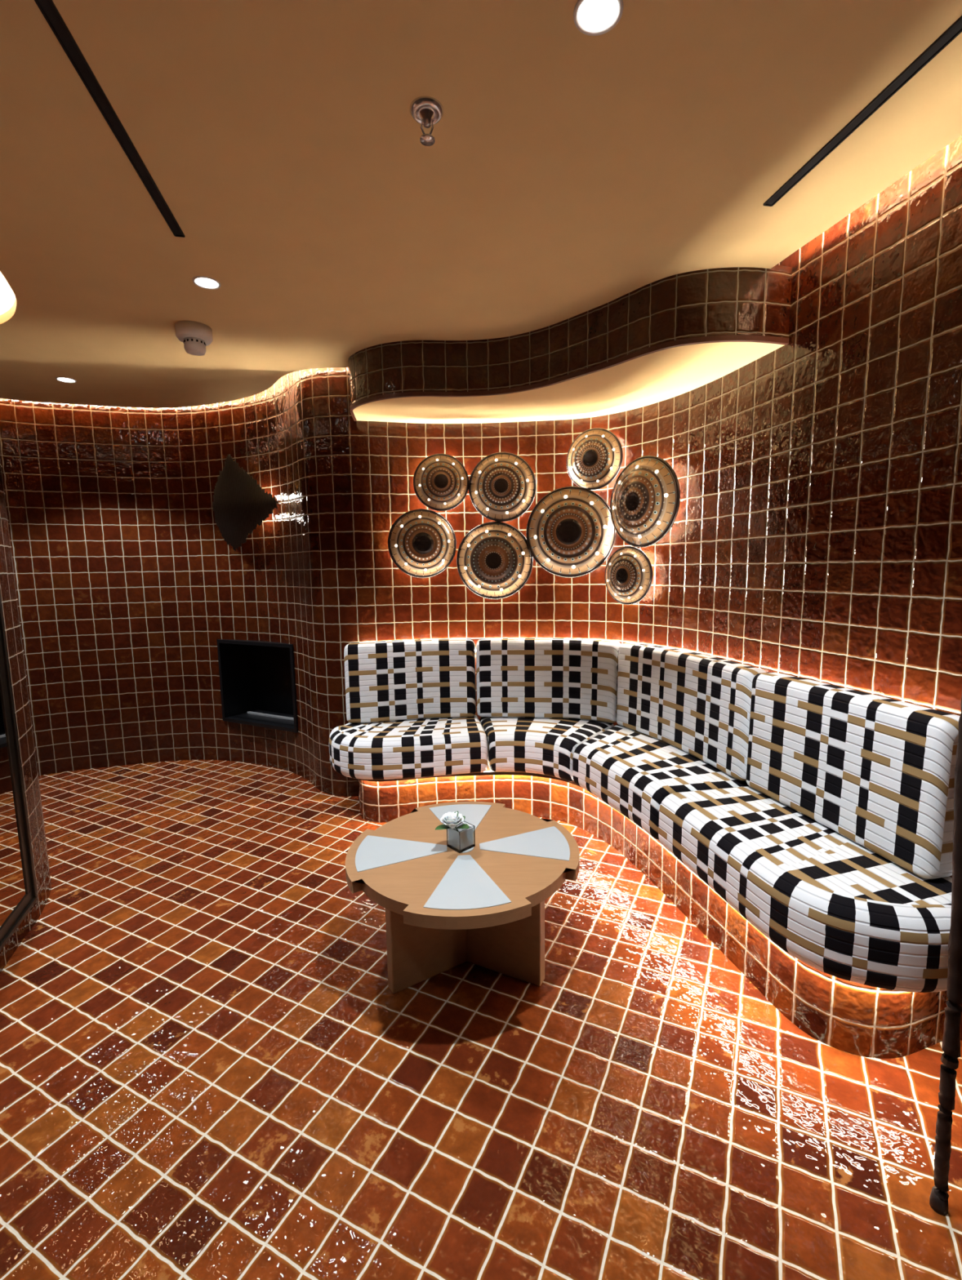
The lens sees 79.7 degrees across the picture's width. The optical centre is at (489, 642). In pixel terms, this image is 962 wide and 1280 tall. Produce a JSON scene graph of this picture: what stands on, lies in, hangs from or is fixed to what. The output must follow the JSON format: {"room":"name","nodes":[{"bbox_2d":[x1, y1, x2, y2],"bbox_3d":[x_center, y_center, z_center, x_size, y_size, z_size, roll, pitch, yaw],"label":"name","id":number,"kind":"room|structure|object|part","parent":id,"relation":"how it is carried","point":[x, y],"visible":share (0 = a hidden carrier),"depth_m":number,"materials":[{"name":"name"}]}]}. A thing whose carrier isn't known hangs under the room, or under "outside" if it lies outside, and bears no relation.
{"room":"lounge","nodes":[
{"label":"lounge","id":0,"kind":"room"},
{"bbox_2d":[0,453,51,973],"bbox_3d":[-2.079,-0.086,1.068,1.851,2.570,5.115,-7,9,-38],"label":"door frame","id":1,"kind":"object","parent":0,"point":[8,592],"visible":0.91,"depth_m":2.18,"materials":[{"name":"tile"}]},
{"bbox_2d":[0,593,37,951],"bbox_3d":[-1.540,0.040,1.593,0.018,1.950,0.896,-3,8,-20],"label":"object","id":2,"kind":"object","parent":1,"relation":"attached to","point":[18,889],"visible":1,"depth_m":2.00,"materials":[{"name":"brown mirror"}]},
{"bbox_2d":[0,684,26,928],"bbox_3d":[-1.546,0.040,1.591,0.005,1.860,0.805,-3,8,-20],"label":"mirror glass","id":3,"kind":"object","parent":2,"relation":"attached to","point":[12,845],"depth_m":1.99,"materials":[{"name":"mirror"}]},
{"bbox_2d":[0,367,359,796],"bbox_3d":[-2.670,-0.360,3.238,3.754,2.570,0.962,-2,8,-12],"label":"wall","id":4,"kind":"structure","parent":0,"point":[128,582],"depth_m":3.69,"materials":[{"name":"tile"}]},
{"bbox_2d":[212,454,278,551],"bbox_3d":[-1.482,-0.859,3.544,0.598,0.581,0.094,4,9,31],"label":"wall sconce","id":5,"kind":"object","parent":4,"relation":"attached to","point":[240,504],"visible":1,"depth_m":3.53,"materials":[{"name":"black metal"}]},
{"bbox_2d":[216,639,297,733],"bbox_3d":[-1.452,0.258,3.862,0.686,0.559,0.282,3,8,27],"label":"wall niche","id":6,"kind":"object","parent":4,"relation":"attached to","point":[257,682],"visible":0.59,"depth_m":3.99,"materials":[{"name":"black metal"}]},
{"bbox_2d":[0,760,961,1279],"bbox_3d":[-1.185,1.144,1.407,6.800,0.001,5.700,-1,7,0],"label":"floor","id":7,"kind":"structure","parent":0,"point":[211,1068],"depth_m":1.44,"materials":[{"name":"tile"}]},
{"bbox_2d":[345,801,579,993],"bbox_3d":[-0.082,0.863,1.893,0.710,0.402,0.710,6,10,40],"label":"coffee table","id":8,"kind":"object","parent":7,"relation":"on","point":[482,904],"visible":0.88,"depth_m":1.79,"materials":[{"name":"brown wood"}]},
{"bbox_3d":[-0.193,0.890,1.842,0.280,0.364,0.042,-6,9,-33],"label":"leg","id":9,"kind":"part","parent":8,"relation":"part of","materials":[{"name":"brown wood"}]},
{"bbox_2d":[446,821,475,853],"bbox_3d":[-0.093,0.629,1.868,0.065,0.070,0.065,-8,10,-43],"label":"glass vase","id":10,"kind":"object","parent":8,"relation":"on","point":[460,841],"visible":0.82,"depth_m":1.85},
{"bbox_2d":[435,811,469,831],"bbox_3d":[-0.117,0.600,1.840,0.108,0.111,0.075,-1,7,0],"label":"rose","id":11,"kind":"object","parent":10,"relation":"in","point":[450,820],"visible":1,"depth_m":1.83,"materials":[{"name":"white plant"}]},
{"bbox_3d":[0.041,0.886,1.854,0.280,0.364,0.042,3,8,27],"label":"leg","id":12,"kind":"part","parent":8,"relation":"part of","materials":[{"name":"brown wood"}]},
{"bbox_2d":[358,649,947,1058],"bbox_3d":[0.482,0.544,2.612,2.651,0.834,1.111,6,10,42],"label":"bench","id":13,"kind":"object","parent":7,"relation":"on","point":[853,1018],"visible":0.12,"depth_m":1.94,"materials":[{"name":"woven fabric"},{"name":"tile"}]},
{"bbox_2d":[328,715,487,779],"bbox_3d":[-0.437,0.556,3.077,0.823,0.215,0.462,-2,8,-10],"label":"seat cushion","id":14,"kind":"object","parent":13,"relation":"on","point":[442,746],"visible":0.84,"depth_m":2.89,"materials":[{"name":"fabric"}]},
{"bbox_2d":[343,638,475,723],"bbox_3d":[-0.431,0.209,3.203,0.720,0.438,0.132,-2,7,-9],"label":"cushion","id":15,"kind":"object","parent":14,"relation":"on","point":[397,680],"visible":1,"depth_m":3.16,"materials":[{"name":"fabric"}]},
{"bbox_2d":[479,716,613,782],"bbox_3d":[0.257,0.544,3.101,0.754,0.215,0.502,2,8,23],"label":"seat cushion","id":16,"kind":"object","parent":13,"relation":"on","point":[537,745],"visible":0.74,"depth_m":2.93,"materials":[{"name":"fabric"}]},
{"bbox_2d":[475,638,620,723],"bbox_3d":[0.318,0.201,3.187,0.802,0.438,0.159,1,8,13],"label":"cushion","id":17,"kind":"object","parent":16,"relation":"on","point":[572,678],"visible":0.95,"depth_m":3.15,"materials":[{"name":"fabric"}]},
{"bbox_2d":[572,724,748,839],"bbox_3d":[0.712,0.600,2.628,0.500,0.215,0.966,-4,8,-21],"label":"seat cushion","id":18,"kind":"object","parent":13,"relation":"on","point":[632,771],"visible":0.7,"depth_m":2.44,"materials":[{"name":"fabric"}]},
{"bbox_2d":[616,642,765,780],"bbox_3d":[0.878,0.266,2.627,0.146,0.438,0.932,-3,8,-19],"label":"cushion","id":19,"kind":"object","parent":18,"relation":"on","point":[698,704],"visible":0.91,"depth_m":2.52,"materials":[{"name":"fabric"}]},
{"bbox_2d":[657,786,951,992],"bbox_3d":[0.955,0.709,1.764,0.465,0.215,0.941,-3,8,-14],"label":"seat cushion","id":20,"kind":"object","parent":13,"relation":"on","point":[837,906],"visible":0.77,"depth_m":1.55,"materials":[{"name":"fabric"}]},
{"bbox_2d":[746,671,959,879],"bbox_3d":[1.103,0.366,1.832,0.110,0.438,0.726,-3,8,-14],"label":"cushion","id":21,"kind":"object","parent":20,"relation":"on","point":[877,771],"visible":0.98,"depth_m":1.69,"materials":[{"name":"fabric"}]},
{"bbox_2d":[928,692,961,1215],"bbox_3d":[0.885,0.453,1.079,0.066,1.401,0.033,-1,7,0],"label":"iron stand","id":22,"kind":"object","parent":7,"relation":"on","point":[939,1196],"visible":1,"depth_m":1.11,"materials":[{"name":"black metal"}]},
{"bbox_2d":[0,0,961,408],"bbox_3d":[-0.664,-1.255,0.914,4.008,0.230,7.170,-7,10,-40],"label":"ceiling","id":23,"kind":"structure","parent":0,"point":[566,173],"depth_m":1.46,"materials":[{"name":"paint"}]},
{"bbox_2d":[55,377,76,382],"bbox_3d":[-2.252,-1.396,3.065,0.092,0.006,0.092,-1,7,0],"label":"recessed light","id":24,"kind":"object","parent":23,"relation":"in","point":[65,380],"visible":1,"depth_m":3.06,"materials":[{"name":"white plastic"}]},
{"bbox_2d":[57,377,74,382],"bbox_3d":[-2.252,-1.397,3.065,0.075,0.004,0.075,0,7,4],"label":"diffuser","id":25,"kind":"object","parent":24,"relation":"attached to","point":[63,380],"depth_m":3.06,"materials":[{"name":"white"}]},
{"bbox_2d":[34,0,185,237],"bbox_3d":[-0.806,-1.164,1.062,0.030,0.024,1.442,-2,8,-11],"label":"ceiling vent","id":26,"kind":"object","parent":23,"relation":"in","point":[47,8],"visible":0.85,"depth_m":1.26,"materials":[{"name":"black metal"}]},
{"bbox_2d":[174,320,212,355],"bbox_3d":[-1.248,-1.276,2.439,0.140,0.105,0.140,-1,7,0],"label":"smoke detector","id":27,"kind":"object","parent":23,"relation":"attached to","point":[195,336],"visible":1,"depth_m":2.40,"materials":[{"name":"white plastic"}]},
{"bbox_2d":[191,275,220,289],"bbox_3d":[-1.007,-1.281,2.052,0.092,0.006,0.092,-1,7,0],"label":"recessed light","id":28,"kind":"object","parent":23,"relation":"in","point":[203,282],"visible":1,"depth_m":2.05,"materials":[{"name":"white plastic"}]},
{"bbox_2d":[195,278,217,288],"bbox_3d":[-1.007,-1.282,2.052,0.075,0.004,0.075,-1,7,-4],"label":"diffuser","id":29,"kind":"object","parent":28,"relation":"attached to","point":[201,282],"depth_m":2.05,"materials":[{"name":"white"}]},
{"bbox_2d":[409,96,443,146],"bbox_3d":[-0.140,-1.164,1.297,0.076,0.063,0.076,-1,7,0],"label":"sprinkler head","id":30,"kind":"object","parent":23,"relation":"attached to","point":[427,111],"visible":1,"depth_m":1.29},
{"bbox_3d":[-0.140,-1.158,1.297,0.031,0.044,0.005,-1,7,0],"label":"frame arm","id":31,"kind":"part","parent":30,"relation":"part of","materials":[{"name":"silver metal"}]},
{"bbox_2d":[573,0,622,35],"bbox_3d":[0.202,-1.169,1.069,0.092,0.006,0.092,-1,7,0],"label":"recessed light","id":32,"kind":"object","parent":23,"relation":"in","point":[590,17],"visible":1,"depth_m":1.07,"materials":[{"name":"white plastic"}]},
{"bbox_2d":[763,15,961,206],"bbox_3d":[0.906,-1.189,1.080,0.030,0.024,1.169,-2,8,-11],"label":"ceiling vent","id":33,"kind":"object","parent":23,"relation":"in","point":[953,30],"visible":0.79,"depth_m":1.29,"materials":[{"name":"black metal"}]},
{"bbox_2d":[346,366,706,725],"bbox_3d":[0.172,-0.377,3.078,1.775,2.570,0.395,2,8,18],"label":"wall","id":34,"kind":"structure","parent":0,"point":[393,604],"depth_m":3.14,"materials":[{"name":"tile"}]},
{"bbox_2d":[387,508,456,577],"bbox_3d":[-0.367,-0.541,3.158,0.376,0.376,0.114,-2,8,-9],"label":"bowl","id":35,"kind":"object","parent":34,"relation":"attached to","point":[422,542],"visible":1,"depth_m":3.13,"materials":[{"name":"paint"}]},
{"bbox_2d":[413,453,468,511],"bbox_3d":[-0.263,-0.870,3.135,0.305,0.305,0.102,-1,7,-4],"label":"decorative plate","id":36,"kind":"object","parent":34,"relation":"attached to","point":[440,481],"visible":1,"depth_m":3.11,"materials":[{"name":"paint"}]},
{"bbox_2d":[456,521,533,599],"bbox_3d":[0.028,-0.450,3.178,0.427,0.427,0.123,0,7,5],"label":"decorative wall plate","id":37,"kind":"object","parent":34,"relation":"attached to","point":[495,560],"visible":1,"depth_m":3.15,"materials":[{"name":"paint"}]},
{"bbox_2d":[468,452,536,521],"bbox_3d":[0.068,-0.843,3.127,0.371,0.371,0.113,0,7,6],"label":"decorative plate","id":38,"kind":"object","parent":34,"relation":"attached to","point":[502,486],"visible":1,"depth_m":3.10,"materials":[{"name":"paint"}]},
{"bbox_2d":[525,485,616,577],"bbox_3d":[0.433,-0.588,3.083,0.483,0.483,0.168,1,8,15],"label":"decorative wall plate","id":39,"kind":"object","parent":34,"relation":"attached to","point":[571,532],"visible":0.99,"depth_m":3.03,"materials":[{"name":"paint"}]},
{"bbox_2d":[565,427,622,490],"bbox_3d":[0.547,-0.957,3.014,0.315,0.315,0.115,4,9,32],"label":"decorative plate","id":40,"kind":"object","parent":34,"relation":"attached to","point":[594,458],"visible":1,"depth_m":2.97,"materials":[{"name":"paint"}]},
{"bbox_2d":[604,546,653,604],"bbox_3d":[0.712,-0.342,2.955,0.113,0.300,0.300,-7,10,-39],"label":"bowl","id":41,"kind":"object","parent":34,"relation":"attached to","point":[628,574],"visible":1,"depth_m":2.91,"materials":[{"name":"paint"}]},
{"bbox_2d":[609,455,679,547],"bbox_3d":[0.751,-0.684,2.814,0.155,0.437,0.437,-6,9,-33],"label":"decorative wall plate","id":42,"kind":"object","parent":34,"relation":"attached to","point":[645,498],"visible":1,"depth_m":2.74,"materials":[{"name":"paint"}]},
{"bbox_2d":[352,342,783,423],"bbox_3d":[0.281,-1.162,2.734,2.064,0.028,0.820,3,8,27],"label":"ceiling","id":43,"kind":"structure","parent":0,"point":[660,375],"depth_m":2.65,"materials":[{"name":"paint"}]},
{"bbox_2d":[347,265,791,404],"bbox_3d":[0.122,-1.243,2.443,2.057,0.237,0.241,3,8,29],"label":"wall","id":44,"kind":"structure","parent":0,"point":[734,300],"depth_m":2.31,"materials":[{"name":"tile"}]},
{"bbox_2d":[349,334,788,421],"bbox_3d":[0.125,-1.117,2.461,2.062,0.018,0.251,3,8,29],"label":"trim","id":45,"kind":"structure","parent":44,"relation":"attached to","point":[726,338],"depth_m":2.32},
{"bbox_2d":[697,135,961,1040],"bbox_3d":[1.481,-0.072,0.599,0.009,2.570,4.213,-3,8,-14],"label":"wall","id":46,"kind":"structure","parent":0,"point":[831,533],"depth_m":1.81,"materials":[{"name":"tile"}]}
]}

